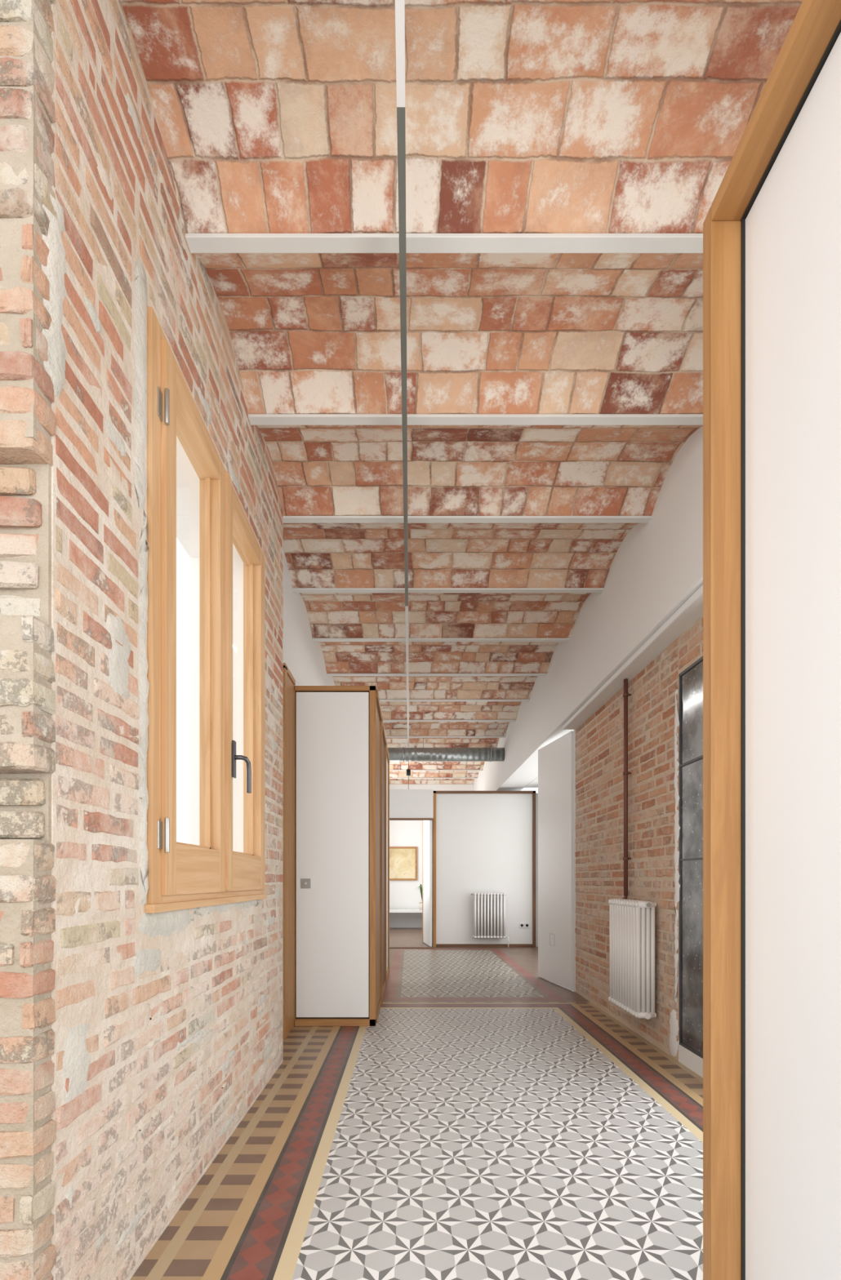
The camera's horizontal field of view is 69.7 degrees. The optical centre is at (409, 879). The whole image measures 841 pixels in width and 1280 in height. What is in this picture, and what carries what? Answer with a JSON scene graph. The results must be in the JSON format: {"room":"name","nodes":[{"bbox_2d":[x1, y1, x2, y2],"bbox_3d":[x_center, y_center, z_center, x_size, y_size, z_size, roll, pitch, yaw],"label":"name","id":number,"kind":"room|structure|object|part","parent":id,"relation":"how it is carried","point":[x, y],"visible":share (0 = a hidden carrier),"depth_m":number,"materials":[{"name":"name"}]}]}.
{"room":"apartment hallway","nodes":[
{"label":"apartment hallway","id":0,"kind":"room"},
{"bbox_2d":[0,0,283,1279],"bbox_3d":[-0.907,-0.624,2.336,0.360,3.352,2.327,0,0,0],"label":"wall","id":1,"kind":"structure","parent":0,"point":[135,1043],"depth_m":1.43,"materials":[{"name":"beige brick"}]},
{"bbox_2d":[144,306,266,913],"bbox_3d":[-0.753,-0.756,2.337,0.114,1.697,1.325,0,0,0],"label":"window","id":2,"kind":"structure","parent":1,"relation":"in","point":[181,875],"depth_m":2.23,"materials":[{"name":"brown wood"}]},
{"bbox_2d":[231,740,251,793],"bbox_3d":[-0.667,-0.450,2.403,0.083,0.200,0.039,0,0,-35],"label":"handle","id":3,"kind":"object","parent":2,"relation":"attached to","point":[234,757],"visible":1,"depth_m":2.40,"materials":[{"name":"metal"}]},
{"bbox_2d":[283,550,334,685],"bbox_3d":[-0.975,-0.625,8.400,0.250,3.350,9.800,0,0,0],"label":"wall","id":4,"kind":"structure","parent":0,"point":[304,658],"depth_m":4.68,"materials":[{"name":"white paint"}]},
{"bbox_2d":[283,662,295,1039],"bbox_3d":[-0.836,-0.191,4.157,0.032,2.481,0.355,0,0,0],"label":"door frame","id":5,"kind":"structure","parent":4,"relation":"attached to","point":[289,682],"depth_m":4.14,"materials":[{"name":"brown wood"}]},
{"bbox_2d":[389,789,433,820],"bbox_3d":[-0.245,-0.173,9.330,1.210,2.446,0.090,0,0,0],"label":"wall","id":6,"kind":"structure","parent":0,"point":[404,804],"depth_m":9.30,"materials":[{"name":"white paint"}]},
{"bbox_2d":[129,927,702,1279],"bbox_3d":[0.100,1.100,5.900,6.200,0.100,16.200,0,0,0],"label":"floor","id":7,"kind":"structure","parent":0,"point":[492,1121],"depth_m":2.35,"materials":[{"name":"tile"}]},
{"bbox_2d":[293,685,389,1026],"bbox_3d":[-0.541,-0.173,5.640,0.614,2.446,2.600,0,0,0],"label":"closet","id":8,"kind":"object","parent":7,"relation":"on","point":[379,757],"visible":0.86,"depth_m":4.39,"materials":[{"name":"white paint"}]},
{"bbox_2d":[295,692,368,1017],"bbox_3d":[-0.558,-0.180,4.351,0.532,2.360,0.041,0,0,0],"label":"door","id":9,"kind":"structure","parent":8,"relation":"attached to","point":[332,728],"depth_m":4.34,"materials":[{"name":"white paint"}]},
{"bbox_2d":[389,909,422,912],"bbox_3d":[0.035,0.845,13.000,1.730,0.410,0.500,0,0,0],"label":"bench","id":10,"kind":"object","parent":7,"relation":"on","point":[390,910],"visible":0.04,"depth_m":12.75,"materials":[{"name":"white paint"}]},
{"bbox_2d":[415,884,422,910],"bbox_3d":[0.290,0.332,12.903,0.257,0.615,0.242,0,0,21],"label":"potted plant","id":11,"kind":"object","parent":10,"relation":"on","point":[420,885],"visible":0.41,"depth_m":12.92,"materials":[{"name":"green plant"}]},
{"bbox_2d":[389,946,433,948],"bbox_3d":[0.015,1.044,9.320,0.690,0.012,0.080,0,0,0],"label":"threshold","id":12,"kind":"object","parent":7,"relation":"on","point":[389,947],"visible":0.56,"depth_m":9.29,"materials":[{"name":"brown wood"}]},
{"bbox_2d":[431,791,537,946],"bbox_3d":[1.200,-0.173,10.425,1.680,2.446,1.950,0,0,0],"label":"partition wall","id":13,"kind":"structure","parent":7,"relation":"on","point":[483,842],"depth_m":9.49,"materials":[{"name":"white paint"}]},
{"bbox_2d":[422,820,431,946],"bbox_3d":[0.278,-0.153,9.823,0.042,2.386,0.776,0,0,-7],"label":"door","id":14,"kind":"structure","parent":13,"relation":"attached to","point":[426,824],"depth_m":9.67,"materials":[{"name":"white paint"}]},
{"bbox_2d":[470,892,508,947],"bbox_3d":[1.240,0.624,9.402,0.600,0.853,0.172,0,0,0],"label":"radiator","id":15,"kind":"object","parent":13,"relation":"attached to","point":[503,894],"visible":1,"depth_m":9.32,"materials":[{"name":"metal"}]},
{"bbox_2d":[519,923,528,928],"bbox_3d":[1.798,0.713,9.482,0.155,0.075,0.015,0,0,0],"label":"wall socket","id":16,"kind":"object","parent":13,"relation":"attached to","point":[521,925],"visible":1,"depth_m":9.48,"materials":[{"name":"white paint"}]},
{"bbox_2d":[389,777,477,778],"bbox_3d":[0.325,-2.193,12.474,2.850,0.193,0.052,0,0,0],"label":"ceiling beam","id":17,"kind":"structure","parent":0,"point":[389,778],"depth_m":12.46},
{"bbox_2d":[389,769,483,770],"bbox_3d":[0.325,-2.193,11.574,2.850,0.193,0.052,0,0,0],"label":"ceiling beam","id":18,"kind":"structure","parent":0,"point":[389,770],"depth_m":11.55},
{"bbox_2d":[386,736,505,737],"bbox_3d":[0.325,-2.193,8.874,2.850,0.193,0.052,0,0,0],"label":"ceiling beam","id":19,"kind":"structure","parent":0,"point":[386,736],"depth_m":8.85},
{"bbox_2d":[382,720,515,721],"bbox_3d":[0.325,-2.193,7.974,2.850,0.193,0.052,0,0,0],"label":"ceiling beam","id":20,"kind":"structure","parent":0,"point":[383,720],"depth_m":7.96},
{"bbox_2d":[120,0,802,784],"bbox_3d":[0.325,-2.209,6.125,2.850,0.202,14.481,0,0,0],"label":"ceiling","id":21,"kind":"structure","parent":0,"point":[273,116],"depth_m":2.22,"materials":[{"name":"brick"}]},
{"bbox_2d":[395,0,410,776],"bbox_3d":[-0.023,-1.910,4.850,0.069,0.380,10.900,0,0,0],"label":"track light","id":22,"kind":"object","parent":21,"relation":"attached to","point":[399,4],"depth_m":1.93,"materials":[{"name":"metal"}]},
{"bbox_3d":[-0.023,-1.860,9.950,0.069,0.280,0.069,0,0,0],"label":"spotlight","id":23,"kind":"part","parent":22,"relation":"part of","materials":[{"name":"metal"}]},
{"bbox_2d":[326,673,546,675],"bbox_3d":[0.325,-2.193,6.191,2.850,0.193,0.052,0,0,0],"label":"ceiling beam","id":24,"kind":"structure","parent":21,"relation":"attached to","point":[327,674],"depth_m":6.17,"materials":[{"name":"white metal"}]},
{"bbox_2d":[312,638,570,641],"bbox_3d":[0.325,-2.193,5.292,2.850,0.193,0.052,0,0,0],"label":"ceiling beam","id":25,"kind":"structure","parent":21,"relation":"attached to","point":[313,639],"depth_m":5.27,"materials":[{"name":"white metal"}]},
{"bbox_2d":[185,233,702,253],"bbox_3d":[0.325,-2.193,1.996,2.850,0.193,0.052,0,0,0],"label":"ceiling beam","id":26,"kind":"structure","parent":21,"relation":"attached to","point":[197,242],"depth_m":1.99,"materials":[{"name":"white metal"}]},
{"bbox_2d":[387,737,504,761],"bbox_3d":[0.275,-1.957,9.000,2.248,0.386,0.212,0,0,0],"label":"ventilation duct","id":27,"kind":"object","parent":21,"relation":"attached to","point":[396,754],"visible":0.88,"depth_m":8.91,"materials":[{"name":"metal"}]},
{"bbox_2d":[292,587,603,592],"bbox_3d":[0.325,-2.193,4.389,2.850,0.193,0.052,0,0,0],"label":"ceiling beam","id":28,"kind":"structure","parent":21,"relation":"attached to","point":[295,589],"depth_m":4.36,"materials":[{"name":"white metal"}]},
{"bbox_2d":[379,699,529,701],"bbox_3d":[0.325,-2.193,7.074,2.850,0.193,0.052,0,0,0],"label":"ceiling beam","id":29,"kind":"structure","parent":21,"relation":"attached to","point":[380,700],"depth_m":7.06,"materials":[{"name":"white metal"}]},
{"bbox_2d":[283,515,651,523],"bbox_3d":[0.325,-2.193,3.524,2.850,0.193,0.052,0,0,0],"label":"ceiling beam","id":30,"kind":"structure","parent":21,"relation":"attached to","point":[286,519],"depth_m":3.52,"materials":[{"name":"white metal"}]},
{"bbox_2d":[248,413,702,425],"bbox_3d":[0.325,-2.193,2.760,2.850,0.193,0.052,0,0,0],"label":"ceiling beam","id":31,"kind":"structure","parent":21,"relation":"attached to","point":[255,419],"depth_m":2.75,"materials":[{"name":"white metal"}]},
{"bbox_2d":[389,784,537,927],"bbox_3d":[0.000,-0.625,13.350,6.000,3.350,0.100,0,0,0],"label":"wall","id":32,"kind":"structure","parent":0,"point":[403,895],"depth_m":13.30,"materials":[{"name":"white paint"}]},
{"bbox_2d":[389,846,417,880],"bbox_3d":[-0.200,-0.360,13.280,0.720,0.740,0.039,0,0,0],"label":"framed painting","id":33,"kind":"object","parent":32,"relation":"attached to","point":[402,860],"visible":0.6,"depth_m":13.27,"materials":[{"name":"paper"}]},
{"bbox_2d":[524,776,537,787],"bbox_3d":[1.975,-1.480,7.540,0.350,0.060,3.880,0,0,0],"label":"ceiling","id":34,"kind":"structure","parent":0,"point":[534,784],"depth_m":9.13,"materials":[{"name":"white paint"}]},
{"bbox_2d":[473,426,702,791],"bbox_3d":[1.600,-1.855,7.150,0.400,0.890,12.300,0,0,0],"label":"wall","id":35,"kind":"structure","parent":0,"point":[652,593],"depth_m":3.95,"materials":[{"name":"white paint"}]},
{"bbox_2d":[702,0,840,1279],"bbox_3d":[1.094,-0.191,0.208,0.912,2.481,2.217,0,0,0],"label":"door","id":36,"kind":"structure","parent":35,"relation":"in","point":[771,225],"depth_m":1.17,"materials":[{"name":"white paint"}]},
{"bbox_2d":[575,614,702,1077],"bbox_3d":[1.672,-0.180,3.490,0.256,2.460,4.360,0,0,0],"label":"wall","id":37,"kind":"structure","parent":0,"point":[653,703],"depth_m":4.11,"materials":[{"name":"red brick"}]},
{"bbox_2d":[537,730,573,990],"bbox_3d":[1.469,-0.183,6.113,0.037,2.443,0.851,0,0,-9],"label":"door","id":38,"kind":"structure","parent":37,"relation":"in","point":[556,758],"depth_m":6.04,"materials":[{"name":"white paint"}]},
{"bbox_2d":[573,728,575,991],"bbox_3d":[1.573,-0.195,5.673,0.062,2.490,0.035,0,0,0],"label":"trim","id":39,"kind":"structure","parent":37,"relation":"attached to","point":[575,729],"depth_m":5.66,"materials":[{"name":"white paint"}]},
{"bbox_2d":[622,679,631,895],"bbox_3d":[1.523,-0.647,4.240,0.055,1.515,0.040,0,0,0],"label":"pipe","id":40,"kind":"object","parent":37,"relation":"attached to","point":[625,694],"visible":1,"depth_m":4.23,"materials":[{"name":"brown metal"}]},
{"bbox_2d":[608,895,656,1019],"bbox_3d":[1.476,0.486,4.025,0.140,0.753,0.629,0,0,0],"label":"radiator","id":41,"kind":"object","parent":37,"relation":"attached to","point":[631,922],"visible":1,"depth_m":3.82,"materials":[{"name":"metal"}]},
{"bbox_2d":[679,656,702,1058],"bbox_3d":[1.585,-0.120,2.473,0.058,2.140,2.045,0,0,0],"label":"door","id":42,"kind":"structure","parent":37,"relation":"in","point":[691,680],"depth_m":3.36,"materials":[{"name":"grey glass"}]}
]}

